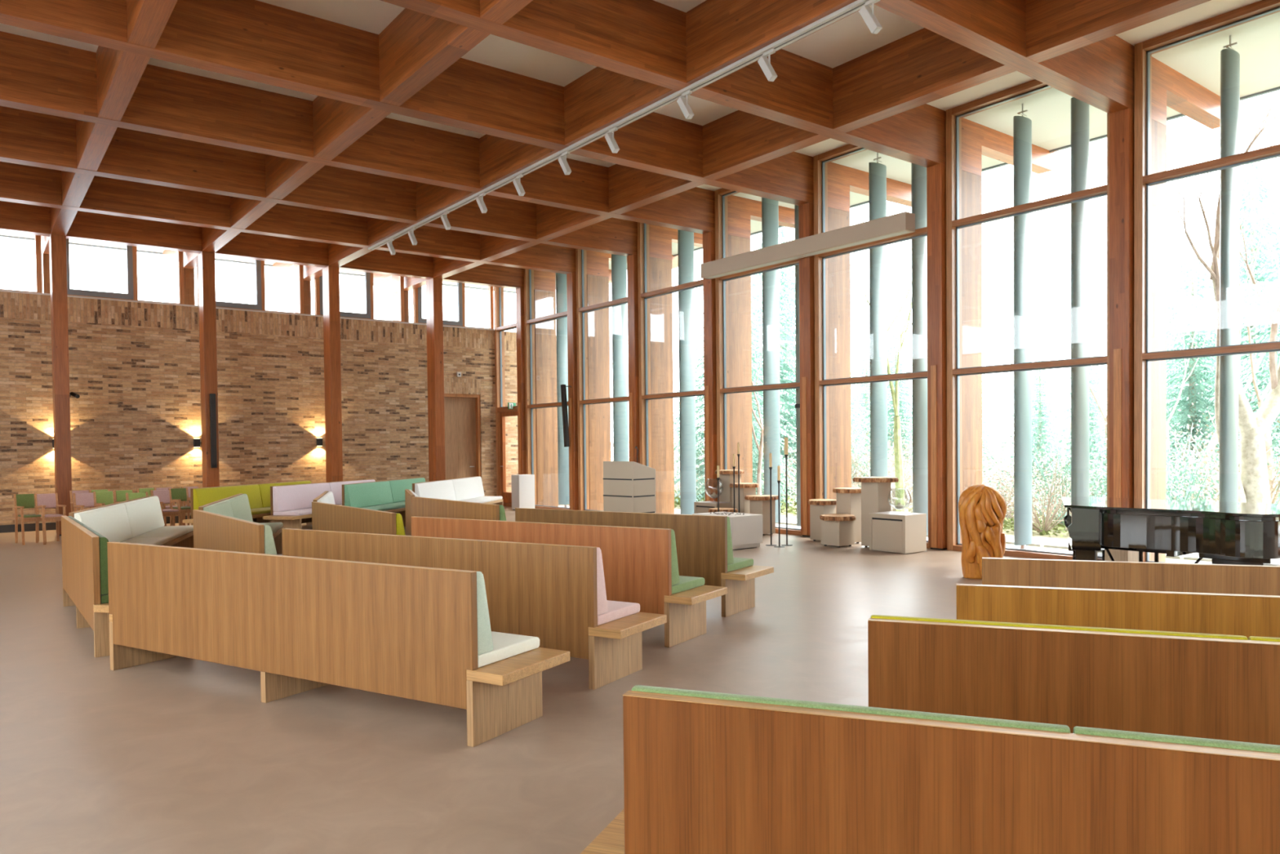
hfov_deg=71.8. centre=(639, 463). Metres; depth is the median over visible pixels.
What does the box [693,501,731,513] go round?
pedestal
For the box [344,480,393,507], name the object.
backrest cushion
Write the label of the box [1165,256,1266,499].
evergreen tree
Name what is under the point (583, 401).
window
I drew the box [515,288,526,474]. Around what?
column
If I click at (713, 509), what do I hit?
pedestal
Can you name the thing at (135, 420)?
brick wall
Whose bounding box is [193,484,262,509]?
backrest cushion
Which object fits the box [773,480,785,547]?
candle stand
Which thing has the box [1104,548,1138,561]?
box
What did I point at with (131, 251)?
window
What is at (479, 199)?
spotlight
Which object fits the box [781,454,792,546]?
candle stand
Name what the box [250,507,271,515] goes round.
seat cushion
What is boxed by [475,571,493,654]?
backrest cushion
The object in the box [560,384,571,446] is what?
speaker
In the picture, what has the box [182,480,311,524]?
pew
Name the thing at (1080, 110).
column
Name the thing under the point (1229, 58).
column
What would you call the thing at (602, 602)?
backrest cushion
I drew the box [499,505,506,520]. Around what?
backrest cushion
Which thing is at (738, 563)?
seat cushion
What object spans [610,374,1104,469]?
thicket
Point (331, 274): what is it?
column
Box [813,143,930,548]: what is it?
window
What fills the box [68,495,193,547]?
pew
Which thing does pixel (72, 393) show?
security camera
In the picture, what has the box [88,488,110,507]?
armchair
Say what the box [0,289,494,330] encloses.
trim
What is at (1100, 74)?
ceiling beam
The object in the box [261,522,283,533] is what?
seat cushion
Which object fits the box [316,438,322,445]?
wall light
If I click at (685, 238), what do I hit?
column
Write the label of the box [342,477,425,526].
pew
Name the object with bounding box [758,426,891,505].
shrub
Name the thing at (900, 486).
bare tree
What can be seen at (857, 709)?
backrest cushion
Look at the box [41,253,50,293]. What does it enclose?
post
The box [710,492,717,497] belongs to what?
candle
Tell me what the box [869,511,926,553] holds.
base cabinet
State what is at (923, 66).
ceiling beam
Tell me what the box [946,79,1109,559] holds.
window
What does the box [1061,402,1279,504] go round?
shrub
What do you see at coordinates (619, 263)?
column
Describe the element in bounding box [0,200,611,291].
ceiling beam
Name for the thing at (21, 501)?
armchair
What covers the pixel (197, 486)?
armchair
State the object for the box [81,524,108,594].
backrest cushion
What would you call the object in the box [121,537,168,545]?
seat cushion
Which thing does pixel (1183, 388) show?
shrub
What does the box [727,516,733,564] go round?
backrest cushion
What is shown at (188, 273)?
post
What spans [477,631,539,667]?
seat cushion
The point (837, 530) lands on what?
pedestal
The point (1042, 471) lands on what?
shrub
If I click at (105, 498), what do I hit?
armchair
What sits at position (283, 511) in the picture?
seat cushion
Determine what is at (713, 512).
pebbles
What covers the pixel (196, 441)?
wall light
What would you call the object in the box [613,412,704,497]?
shrub
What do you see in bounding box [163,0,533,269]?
ceiling beam
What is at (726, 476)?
pedestal
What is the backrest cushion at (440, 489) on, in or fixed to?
on the pew at (469, 489)
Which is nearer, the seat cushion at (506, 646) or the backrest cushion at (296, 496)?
the seat cushion at (506, 646)
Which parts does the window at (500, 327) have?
frame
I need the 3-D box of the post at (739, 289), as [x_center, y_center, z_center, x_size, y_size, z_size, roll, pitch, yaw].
[1.866,-1.532,17.178,0.620,5.679,0.235,-2,1,-37]
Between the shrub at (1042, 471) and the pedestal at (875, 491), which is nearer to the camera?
the pedestal at (875, 491)
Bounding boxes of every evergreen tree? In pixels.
[673,281,796,509]
[673,398,704,490]
[698,226,869,493]
[794,363,870,476]
[850,343,892,460]
[856,332,912,488]
[982,373,1013,481]
[995,353,1070,477]
[1033,329,1106,482]
[1088,395,1173,493]
[1165,160,1279,459]
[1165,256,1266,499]
[1165,324,1188,441]
[1189,207,1279,501]
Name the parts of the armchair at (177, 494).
backrest, seat rail, leg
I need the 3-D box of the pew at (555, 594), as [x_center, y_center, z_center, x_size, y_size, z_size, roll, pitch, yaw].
[-1.368,0.983,6.645,3.257,0.914,0.600,0,1,31]
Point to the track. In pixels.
(857, 5)
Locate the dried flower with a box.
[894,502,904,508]
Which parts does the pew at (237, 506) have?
panel, leg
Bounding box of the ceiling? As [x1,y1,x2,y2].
[0,0,1279,292]
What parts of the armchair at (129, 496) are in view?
leg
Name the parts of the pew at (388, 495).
panel, leg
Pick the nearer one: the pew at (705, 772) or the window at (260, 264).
the pew at (705, 772)
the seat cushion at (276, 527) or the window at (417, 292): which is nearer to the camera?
the seat cushion at (276, 527)
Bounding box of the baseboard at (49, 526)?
[0,515,191,533]
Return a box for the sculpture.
[958,484,1006,578]
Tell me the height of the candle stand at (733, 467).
1.200 m
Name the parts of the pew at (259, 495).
leg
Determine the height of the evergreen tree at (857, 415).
5.137 m
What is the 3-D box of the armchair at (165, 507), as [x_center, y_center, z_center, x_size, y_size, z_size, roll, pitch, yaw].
[-9.110,0.884,17.099,0.540,0.840,0.358,0,2,43]
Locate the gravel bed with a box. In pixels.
[558,505,1211,564]
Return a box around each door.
[444,393,481,479]
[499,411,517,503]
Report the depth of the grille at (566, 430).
20.48 m
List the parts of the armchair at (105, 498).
backrest, leg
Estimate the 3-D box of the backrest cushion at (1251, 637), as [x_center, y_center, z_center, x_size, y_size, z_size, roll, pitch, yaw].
[2.558,0.784,2.710,1.191,0.452,0.129,0,1,21]
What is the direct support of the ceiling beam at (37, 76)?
attached to the ceiling
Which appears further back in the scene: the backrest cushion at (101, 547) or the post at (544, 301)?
the post at (544, 301)
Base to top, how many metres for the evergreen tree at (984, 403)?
5.137 m
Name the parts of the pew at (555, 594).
panel, leg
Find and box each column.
[48,234,71,535]
[197,251,219,487]
[322,266,342,482]
[426,277,445,481]
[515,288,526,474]
[555,272,569,507]
[566,272,578,510]
[611,253,628,461]
[626,254,639,463]
[677,229,696,514]
[702,231,717,501]
[761,197,780,522]
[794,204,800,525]
[798,202,815,537]
[868,152,888,476]
[911,162,928,535]
[927,163,946,550]
[1013,103,1032,549]
[1071,97,1089,497]
[1109,107,1134,497]
[1218,35,1239,502]
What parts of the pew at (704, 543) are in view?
panel, leg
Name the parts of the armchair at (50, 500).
leg, leg, backrest, seat, seat rail, leg, leg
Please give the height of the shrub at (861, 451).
2.914 m
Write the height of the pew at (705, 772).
0.922 m
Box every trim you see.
[0,86,1279,293]
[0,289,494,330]
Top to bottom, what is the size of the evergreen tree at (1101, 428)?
5.246 m
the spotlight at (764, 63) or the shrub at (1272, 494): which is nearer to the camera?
the spotlight at (764, 63)
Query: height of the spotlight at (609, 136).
0.301 m
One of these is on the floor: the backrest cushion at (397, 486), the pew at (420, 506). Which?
the pew at (420, 506)
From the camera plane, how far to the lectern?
13.35 m
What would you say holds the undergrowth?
on the ground
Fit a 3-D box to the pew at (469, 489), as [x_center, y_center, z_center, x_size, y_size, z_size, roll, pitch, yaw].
[-3.602,0.772,17.921,0.600,0.914,3.684,0,1,8]
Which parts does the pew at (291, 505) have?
leg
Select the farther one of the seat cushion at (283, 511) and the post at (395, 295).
the post at (395, 295)
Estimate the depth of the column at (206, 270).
17.93 m
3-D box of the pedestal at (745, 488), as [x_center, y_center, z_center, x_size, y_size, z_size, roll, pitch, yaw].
[1.833,0.784,15.715,0.519,0.870,0.585,-2,1,-37]
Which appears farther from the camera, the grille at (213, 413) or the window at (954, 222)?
the grille at (213, 413)
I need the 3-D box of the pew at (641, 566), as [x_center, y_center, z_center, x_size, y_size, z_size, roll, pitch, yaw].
[-0.720,0.953,7.782,3.028,0.914,0.600,0,1,33]
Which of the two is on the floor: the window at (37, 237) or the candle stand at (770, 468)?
the candle stand at (770, 468)
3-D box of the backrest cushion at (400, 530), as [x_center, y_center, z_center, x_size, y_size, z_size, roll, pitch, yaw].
[-2.772,0.708,9.395,0.129,0.439,1.267,-2,1,-37]
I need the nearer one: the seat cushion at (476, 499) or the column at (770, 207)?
the column at (770, 207)
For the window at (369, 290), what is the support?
in the brick wall
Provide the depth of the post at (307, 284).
21.06 m
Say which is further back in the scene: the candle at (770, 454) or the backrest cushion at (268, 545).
the candle at (770, 454)
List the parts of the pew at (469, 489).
panel, leg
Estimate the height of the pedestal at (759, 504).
0.670 m
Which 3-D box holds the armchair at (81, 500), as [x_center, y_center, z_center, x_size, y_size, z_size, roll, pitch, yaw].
[-9.517,0.926,15.276,0.540,0.840,0.358,0,2,43]
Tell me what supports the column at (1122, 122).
on the floor
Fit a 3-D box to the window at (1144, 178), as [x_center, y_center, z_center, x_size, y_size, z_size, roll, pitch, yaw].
[6.765,-1.878,9.905,0.240,6.330,2.235,-2,1,-37]
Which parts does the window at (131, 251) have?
opening sash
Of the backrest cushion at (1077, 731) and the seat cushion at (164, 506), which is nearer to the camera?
the backrest cushion at (1077, 731)
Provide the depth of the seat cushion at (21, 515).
14.98 m
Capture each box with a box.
[795,404,799,408]
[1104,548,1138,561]
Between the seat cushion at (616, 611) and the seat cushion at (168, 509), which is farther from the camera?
the seat cushion at (168, 509)
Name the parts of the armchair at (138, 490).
backrest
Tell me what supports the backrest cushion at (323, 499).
on the pew at (326, 496)
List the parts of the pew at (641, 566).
panel, leg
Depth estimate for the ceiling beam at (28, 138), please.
13.97 m
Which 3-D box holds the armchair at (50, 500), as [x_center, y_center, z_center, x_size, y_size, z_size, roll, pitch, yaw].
[-10.098,0.934,15.146,0.540,0.840,0.358,0,2,43]
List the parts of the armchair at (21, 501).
leg, leg, backrest, seat, seat rail, leg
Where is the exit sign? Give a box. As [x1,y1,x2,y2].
[507,402,515,408]
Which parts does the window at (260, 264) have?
opening sash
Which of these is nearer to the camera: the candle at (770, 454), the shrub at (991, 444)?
the candle at (770, 454)
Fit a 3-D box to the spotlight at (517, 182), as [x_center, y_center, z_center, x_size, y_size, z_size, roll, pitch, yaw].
[-1.773,-4.066,12.955,0.200,0.301,0.096,0,1,34]
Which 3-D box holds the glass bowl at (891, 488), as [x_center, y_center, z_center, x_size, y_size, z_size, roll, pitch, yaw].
[3.713,0.534,12.647,0.322,0.363,0.322,-1,1,-31]
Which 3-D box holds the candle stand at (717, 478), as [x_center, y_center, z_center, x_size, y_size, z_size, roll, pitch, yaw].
[1.317,0.737,14.846,0.170,1.010,0.170,-2,1,-37]
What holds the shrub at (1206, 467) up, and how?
on the ground
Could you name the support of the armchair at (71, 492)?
on the floor
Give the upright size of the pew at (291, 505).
0.914 m
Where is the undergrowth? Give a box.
[674,488,1066,537]
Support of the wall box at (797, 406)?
attached to the column at (806, 211)
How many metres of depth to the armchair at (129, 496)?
15.27 m
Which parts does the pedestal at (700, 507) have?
door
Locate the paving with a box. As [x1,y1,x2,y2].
[674,508,1211,561]
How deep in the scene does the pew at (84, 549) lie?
7.04 m
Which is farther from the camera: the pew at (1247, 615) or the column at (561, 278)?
the column at (561, 278)
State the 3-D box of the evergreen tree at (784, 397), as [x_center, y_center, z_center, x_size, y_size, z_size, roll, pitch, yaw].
[4.598,-3.606,30.573,7.012,10.274,6.615,-1,1,-12]
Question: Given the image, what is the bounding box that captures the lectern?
[602,445,656,513]
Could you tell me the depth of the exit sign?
22.74 m
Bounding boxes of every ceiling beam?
[0,0,911,212]
[0,31,795,239]
[0,106,702,260]
[0,161,678,277]
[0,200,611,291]
[40,0,177,255]
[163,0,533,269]
[272,0,859,282]
[373,0,1210,293]
[380,0,1057,176]
[874,0,1220,128]
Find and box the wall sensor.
[456,372,461,377]
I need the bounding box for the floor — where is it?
[0,506,1035,853]
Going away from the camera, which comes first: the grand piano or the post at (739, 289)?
the grand piano
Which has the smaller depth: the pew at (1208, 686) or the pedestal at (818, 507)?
the pew at (1208, 686)
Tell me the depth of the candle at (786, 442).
13.58 m
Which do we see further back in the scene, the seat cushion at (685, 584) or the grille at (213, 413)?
the grille at (213, 413)
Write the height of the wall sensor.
0.120 m
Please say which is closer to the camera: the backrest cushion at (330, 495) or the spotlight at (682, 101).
the spotlight at (682, 101)
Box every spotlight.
[386,238,395,254]
[408,227,417,244]
[440,210,451,229]
[475,192,487,213]
[512,173,524,195]
[557,151,571,174]
[604,127,619,153]
[676,89,693,119]
[757,48,777,81]
[858,0,882,34]
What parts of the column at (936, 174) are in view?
plate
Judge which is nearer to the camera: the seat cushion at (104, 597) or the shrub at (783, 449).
the seat cushion at (104, 597)
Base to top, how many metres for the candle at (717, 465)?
0.220 m
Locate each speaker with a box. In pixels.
[208,393,217,467]
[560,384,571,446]
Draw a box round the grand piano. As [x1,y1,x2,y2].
[1061,496,1279,565]
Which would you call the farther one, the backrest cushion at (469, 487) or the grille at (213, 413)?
the backrest cushion at (469, 487)
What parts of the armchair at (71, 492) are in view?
leg, backrest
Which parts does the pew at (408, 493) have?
panel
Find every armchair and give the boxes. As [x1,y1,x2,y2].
[13,493,46,545]
[34,493,66,544]
[69,489,90,512]
[72,492,105,511]
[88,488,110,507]
[93,490,117,506]
[114,489,134,502]
[125,492,147,500]
[136,488,163,509]
[150,488,182,525]
[154,487,183,526]
[168,487,191,525]
[181,485,199,525]
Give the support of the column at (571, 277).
on the floor
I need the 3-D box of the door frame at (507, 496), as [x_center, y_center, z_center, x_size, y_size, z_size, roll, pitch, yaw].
[-3.364,-0.160,23.144,0.151,2.397,1.163,-2,1,-37]
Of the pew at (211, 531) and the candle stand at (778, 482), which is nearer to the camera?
the pew at (211, 531)
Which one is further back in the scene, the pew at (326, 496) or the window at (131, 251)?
the window at (131, 251)
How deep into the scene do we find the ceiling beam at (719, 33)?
10.77 m
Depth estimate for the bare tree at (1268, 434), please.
15.42 m
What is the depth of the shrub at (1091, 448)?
18.34 m
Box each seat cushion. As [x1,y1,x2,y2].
[17,514,40,517]
[40,513,62,517]
[100,594,108,603]
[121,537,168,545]
[132,524,193,541]
[162,505,177,508]
[162,508,178,511]
[173,506,191,509]
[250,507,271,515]
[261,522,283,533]
[273,507,311,515]
[362,502,405,511]
[459,496,502,502]
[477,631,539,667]
[597,600,639,625]
[671,575,704,594]
[727,557,753,572]
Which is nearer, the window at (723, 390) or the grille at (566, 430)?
the window at (723, 390)
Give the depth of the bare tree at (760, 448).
18.73 m
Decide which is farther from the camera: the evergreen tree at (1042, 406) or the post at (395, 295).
the evergreen tree at (1042, 406)
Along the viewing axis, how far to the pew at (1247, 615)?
3.80 m
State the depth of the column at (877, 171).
14.42 m
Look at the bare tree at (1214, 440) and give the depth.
15.40 m
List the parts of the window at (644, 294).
frame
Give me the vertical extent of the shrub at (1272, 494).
2.653 m
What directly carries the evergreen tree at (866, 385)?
on the ground
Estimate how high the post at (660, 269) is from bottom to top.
5.679 m
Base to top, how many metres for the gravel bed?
0.300 m
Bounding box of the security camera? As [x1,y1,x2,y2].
[69,391,79,398]
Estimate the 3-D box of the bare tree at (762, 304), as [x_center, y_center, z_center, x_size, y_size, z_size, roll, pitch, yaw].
[3.364,-1.218,19.656,2.414,4.923,1.493,-1,1,-22]
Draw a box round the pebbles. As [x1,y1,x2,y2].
[710,511,744,515]
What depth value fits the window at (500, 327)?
23.56 m
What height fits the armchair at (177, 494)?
0.840 m
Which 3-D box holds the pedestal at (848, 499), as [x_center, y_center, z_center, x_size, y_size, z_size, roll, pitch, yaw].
[3.281,0.813,13.813,0.468,0.860,0.529,-2,1,-37]
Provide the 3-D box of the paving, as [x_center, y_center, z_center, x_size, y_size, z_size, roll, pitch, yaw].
[6.180,1.326,15.219,0.950,0.115,34.630,-2,1,-37]
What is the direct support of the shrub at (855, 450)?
on the ground
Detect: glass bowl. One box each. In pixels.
[704,478,723,502]
[888,488,911,514]
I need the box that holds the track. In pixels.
[368,0,869,249]
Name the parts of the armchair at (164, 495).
backrest, seat rail, seat, leg, leg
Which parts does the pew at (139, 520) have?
panel, leg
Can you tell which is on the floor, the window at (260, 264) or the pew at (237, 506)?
the pew at (237, 506)
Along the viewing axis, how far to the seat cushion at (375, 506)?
16.77 m
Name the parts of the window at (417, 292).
opening sash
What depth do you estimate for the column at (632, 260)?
18.60 m
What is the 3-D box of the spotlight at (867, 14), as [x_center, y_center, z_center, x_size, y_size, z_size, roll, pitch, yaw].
[2.069,-4.002,7.936,0.200,0.301,0.096,0,1,34]
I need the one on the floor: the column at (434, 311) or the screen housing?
the column at (434, 311)
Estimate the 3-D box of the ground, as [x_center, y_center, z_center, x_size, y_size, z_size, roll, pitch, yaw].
[31.953,0.593,43.357,76.600,0.280,150.000,-2,1,-37]
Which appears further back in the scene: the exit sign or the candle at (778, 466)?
the exit sign
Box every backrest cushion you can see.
[67,515,84,524]
[74,502,132,542]
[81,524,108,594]
[122,495,164,537]
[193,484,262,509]
[203,499,234,517]
[227,493,253,521]
[231,516,276,555]
[257,480,311,507]
[272,482,330,511]
[317,495,328,503]
[324,491,335,504]
[328,479,375,504]
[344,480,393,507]
[388,477,425,502]
[395,512,405,535]
[414,480,456,500]
[451,476,484,500]
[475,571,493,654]
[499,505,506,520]
[596,546,608,614]
[631,684,1070,733]
[671,528,679,585]
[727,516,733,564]
[871,614,1248,639]
[1072,726,1279,753]
[1248,635,1279,641]
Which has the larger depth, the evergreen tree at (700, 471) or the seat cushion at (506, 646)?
the evergreen tree at (700, 471)
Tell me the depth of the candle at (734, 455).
14.65 m
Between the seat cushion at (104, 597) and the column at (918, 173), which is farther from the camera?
the column at (918, 173)
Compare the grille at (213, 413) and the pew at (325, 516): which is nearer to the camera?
the pew at (325, 516)
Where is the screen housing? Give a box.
[700,211,915,279]
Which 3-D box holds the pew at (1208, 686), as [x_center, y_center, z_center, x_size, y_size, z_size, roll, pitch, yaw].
[1.973,1.017,3.139,2.598,0.922,0.600,0,1,21]
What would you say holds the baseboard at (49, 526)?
attached to the brick wall
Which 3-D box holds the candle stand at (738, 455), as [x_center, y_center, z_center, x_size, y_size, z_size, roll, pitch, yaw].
[1.680,0.535,15.007,0.170,1.400,0.170,-2,1,-37]
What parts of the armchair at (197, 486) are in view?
leg, backrest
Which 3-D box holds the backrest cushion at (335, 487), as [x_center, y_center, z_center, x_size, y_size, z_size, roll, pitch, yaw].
[-5.754,0.565,17.790,0.129,0.439,1.567,0,1,16]
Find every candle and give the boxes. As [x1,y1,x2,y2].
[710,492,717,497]
[716,464,719,477]
[733,453,735,466]
[737,441,739,453]
[768,453,772,466]
[777,465,780,480]
[784,437,788,454]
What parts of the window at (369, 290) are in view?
opening sash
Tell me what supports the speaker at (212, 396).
attached to the column at (206, 270)
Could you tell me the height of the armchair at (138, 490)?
0.840 m
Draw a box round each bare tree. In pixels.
[670,260,763,494]
[753,304,795,373]
[849,190,999,511]
[982,233,1045,477]
[1035,311,1106,506]
[1036,255,1217,484]
[1043,231,1213,493]
[1166,90,1279,503]
[1166,151,1279,503]
[1179,114,1279,500]
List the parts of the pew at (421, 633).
leg, panel, leg, leg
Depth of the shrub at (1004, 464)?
17.95 m
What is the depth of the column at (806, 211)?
14.78 m
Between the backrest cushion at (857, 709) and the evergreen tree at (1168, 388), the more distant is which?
the evergreen tree at (1168, 388)
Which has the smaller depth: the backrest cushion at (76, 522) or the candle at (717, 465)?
the backrest cushion at (76, 522)
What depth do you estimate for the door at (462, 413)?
23.20 m
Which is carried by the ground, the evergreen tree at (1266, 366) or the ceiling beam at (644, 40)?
the evergreen tree at (1266, 366)
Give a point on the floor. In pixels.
(178, 754)
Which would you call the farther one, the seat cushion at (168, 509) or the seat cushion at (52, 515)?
the seat cushion at (168, 509)
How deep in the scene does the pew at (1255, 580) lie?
4.69 m
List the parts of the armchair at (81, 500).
leg, backrest, leg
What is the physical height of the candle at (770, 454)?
0.230 m
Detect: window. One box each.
[0,235,42,293]
[66,238,184,304]
[196,259,304,314]
[314,271,404,321]
[413,282,493,328]
[493,286,517,506]
[523,268,569,509]
[575,248,628,511]
[637,222,703,467]
[714,188,802,535]
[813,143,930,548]
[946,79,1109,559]
[1133,0,1279,562]
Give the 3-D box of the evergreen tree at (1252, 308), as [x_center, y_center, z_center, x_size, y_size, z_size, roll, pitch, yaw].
[16.928,-3.423,24.489,6.350,9.863,6.732,0,1,28]
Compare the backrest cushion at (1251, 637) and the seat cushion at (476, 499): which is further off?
the seat cushion at (476, 499)
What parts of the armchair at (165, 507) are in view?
backrest, leg, leg, leg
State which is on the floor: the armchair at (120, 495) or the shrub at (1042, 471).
the armchair at (120, 495)
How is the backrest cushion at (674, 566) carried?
on the pew at (641, 566)
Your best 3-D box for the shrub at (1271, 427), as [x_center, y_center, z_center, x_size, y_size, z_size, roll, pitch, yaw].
[11.609,0.239,16.258,3.367,2.581,3.145,-1,1,-14]
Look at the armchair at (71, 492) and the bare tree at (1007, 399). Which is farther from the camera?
the bare tree at (1007, 399)
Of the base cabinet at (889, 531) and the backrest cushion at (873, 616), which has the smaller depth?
the backrest cushion at (873, 616)
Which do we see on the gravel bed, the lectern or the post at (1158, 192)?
the post at (1158, 192)
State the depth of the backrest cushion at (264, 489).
16.79 m
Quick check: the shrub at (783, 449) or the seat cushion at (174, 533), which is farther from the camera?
the shrub at (783, 449)
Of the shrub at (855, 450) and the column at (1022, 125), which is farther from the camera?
the shrub at (855, 450)
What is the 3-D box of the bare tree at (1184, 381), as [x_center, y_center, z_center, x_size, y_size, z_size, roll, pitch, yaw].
[10.361,-1.774,18.296,2.480,5.947,4.010,-1,1,-25]
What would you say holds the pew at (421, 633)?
on the floor
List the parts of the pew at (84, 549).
leg, panel, leg, leg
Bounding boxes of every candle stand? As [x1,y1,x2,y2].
[716,477,719,511]
[732,466,735,512]
[737,453,740,512]
[765,466,777,546]
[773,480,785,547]
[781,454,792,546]
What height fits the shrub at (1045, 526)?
1.808 m
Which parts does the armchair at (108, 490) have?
backrest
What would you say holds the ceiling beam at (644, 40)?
attached to the ceiling
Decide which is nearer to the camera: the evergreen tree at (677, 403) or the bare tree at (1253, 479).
the bare tree at (1253, 479)
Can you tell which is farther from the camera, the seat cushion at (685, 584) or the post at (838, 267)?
the post at (838, 267)
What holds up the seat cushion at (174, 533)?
on the pew at (139, 520)
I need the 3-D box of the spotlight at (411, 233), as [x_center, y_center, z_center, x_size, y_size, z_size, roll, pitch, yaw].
[-4.119,-4.105,16.020,0.200,0.301,0.096,0,1,34]
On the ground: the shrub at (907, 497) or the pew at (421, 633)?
the shrub at (907, 497)
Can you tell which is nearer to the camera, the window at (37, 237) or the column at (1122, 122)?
the column at (1122, 122)
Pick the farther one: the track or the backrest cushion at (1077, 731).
the track
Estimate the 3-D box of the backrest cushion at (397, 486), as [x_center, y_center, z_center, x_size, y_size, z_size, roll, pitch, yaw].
[-4.837,0.541,18.495,0.129,0.439,1.718,0,1,10]
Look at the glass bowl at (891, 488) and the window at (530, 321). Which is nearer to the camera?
the glass bowl at (891, 488)
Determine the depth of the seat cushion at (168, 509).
16.00 m
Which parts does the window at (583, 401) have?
frame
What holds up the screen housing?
attached to the column at (806, 211)
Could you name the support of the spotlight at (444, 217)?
hanging from the track
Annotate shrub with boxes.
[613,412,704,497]
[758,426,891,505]
[761,448,796,497]
[788,426,912,506]
[851,408,912,493]
[851,415,912,512]
[862,428,912,503]
[982,394,1171,531]
[982,421,1099,523]
[982,435,1062,523]
[982,441,1102,533]
[982,443,1013,488]
[1031,448,1105,505]
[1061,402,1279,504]
[1165,402,1279,503]
[1165,431,1277,501]
[1166,388,1279,503]
[1172,422,1279,503]
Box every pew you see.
[61,515,109,657]
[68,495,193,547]
[106,541,569,746]
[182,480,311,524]
[192,509,276,555]
[198,493,284,553]
[262,479,375,528]
[281,528,666,689]
[311,501,405,535]
[312,490,335,504]
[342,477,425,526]
[404,488,418,535]
[410,496,506,520]
[411,515,727,647]
[412,475,502,505]
[515,507,773,617]
[580,684,1279,853]
[867,614,1279,745]
[955,583,1279,638]
[982,557,1279,595]
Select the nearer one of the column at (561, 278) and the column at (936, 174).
the column at (936, 174)
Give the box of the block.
[692,511,762,550]
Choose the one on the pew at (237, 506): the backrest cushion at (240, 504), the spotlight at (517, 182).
the backrest cushion at (240, 504)
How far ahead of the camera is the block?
13.19 m
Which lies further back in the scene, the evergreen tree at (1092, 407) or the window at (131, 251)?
the evergreen tree at (1092, 407)
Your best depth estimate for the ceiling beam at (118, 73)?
10.18 m
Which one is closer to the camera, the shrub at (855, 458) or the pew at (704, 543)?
the pew at (704, 543)
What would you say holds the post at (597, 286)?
on the gravel bed
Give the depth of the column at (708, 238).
16.70 m
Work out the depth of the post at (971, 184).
13.19 m
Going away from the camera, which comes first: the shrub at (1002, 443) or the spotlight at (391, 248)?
the spotlight at (391, 248)
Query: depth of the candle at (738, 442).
14.97 m
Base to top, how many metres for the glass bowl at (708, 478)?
0.423 m
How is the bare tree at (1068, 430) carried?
on the ground
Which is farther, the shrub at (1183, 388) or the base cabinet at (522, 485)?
the base cabinet at (522, 485)
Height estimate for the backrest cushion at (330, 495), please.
0.439 m
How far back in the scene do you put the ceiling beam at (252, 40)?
10.16 m
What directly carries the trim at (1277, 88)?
attached to the ceiling
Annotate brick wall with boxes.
[0,291,569,524]
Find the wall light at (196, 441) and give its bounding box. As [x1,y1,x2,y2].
[193,438,199,447]
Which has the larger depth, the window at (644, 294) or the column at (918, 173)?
the window at (644, 294)
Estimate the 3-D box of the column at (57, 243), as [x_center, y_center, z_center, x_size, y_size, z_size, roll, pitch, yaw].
[-10.842,-1.449,16.558,0.235,5.563,0.420,-2,1,-37]
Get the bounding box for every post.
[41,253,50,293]
[183,267,195,305]
[294,280,311,314]
[392,290,408,322]
[533,289,558,506]
[586,274,610,511]
[648,257,674,514]
[728,235,752,483]
[827,207,851,513]
[961,169,982,490]
[1151,119,1166,561]
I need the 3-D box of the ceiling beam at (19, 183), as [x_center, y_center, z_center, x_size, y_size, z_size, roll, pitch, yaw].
[-7.173,-4.645,16.212,20.500,0.769,0.235,-2,1,-37]
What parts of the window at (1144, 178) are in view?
frame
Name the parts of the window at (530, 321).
frame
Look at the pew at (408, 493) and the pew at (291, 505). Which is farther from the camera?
the pew at (291, 505)
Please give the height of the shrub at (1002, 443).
1.871 m
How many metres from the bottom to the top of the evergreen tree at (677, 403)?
3.632 m
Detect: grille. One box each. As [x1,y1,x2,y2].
[210,396,216,464]
[563,386,568,444]
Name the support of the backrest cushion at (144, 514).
on the pew at (139, 520)
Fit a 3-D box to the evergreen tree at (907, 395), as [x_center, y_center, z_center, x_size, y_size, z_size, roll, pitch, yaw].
[9.191,-1.790,31.662,3.734,5.851,3.958,-1,1,0]
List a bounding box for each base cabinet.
[511,474,534,510]
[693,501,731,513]
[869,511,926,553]
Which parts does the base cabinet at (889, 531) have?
door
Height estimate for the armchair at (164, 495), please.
0.840 m
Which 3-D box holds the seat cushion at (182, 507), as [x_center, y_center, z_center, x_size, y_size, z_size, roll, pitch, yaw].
[-8.657,0.836,16.787,0.415,0.030,0.268,0,2,43]
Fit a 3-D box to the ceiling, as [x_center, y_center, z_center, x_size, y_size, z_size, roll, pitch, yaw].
[-2.250,-5.059,7.911,22.250,0.300,32.600,-2,1,-37]
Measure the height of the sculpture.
1.084 m
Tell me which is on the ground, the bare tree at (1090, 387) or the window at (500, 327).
the bare tree at (1090, 387)
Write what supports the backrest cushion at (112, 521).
on the pew at (139, 520)
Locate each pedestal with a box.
[708,507,737,512]
[715,469,744,507]
[729,482,759,513]
[744,494,777,535]
[808,498,836,541]
[819,513,855,547]
[832,487,861,543]
[853,476,898,546]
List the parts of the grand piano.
keyboard lid, leg, leg, lid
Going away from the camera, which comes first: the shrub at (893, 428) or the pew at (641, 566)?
the pew at (641, 566)
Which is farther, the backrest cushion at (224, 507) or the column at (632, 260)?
the column at (632, 260)
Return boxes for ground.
[568,457,1211,562]
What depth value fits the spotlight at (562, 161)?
11.94 m

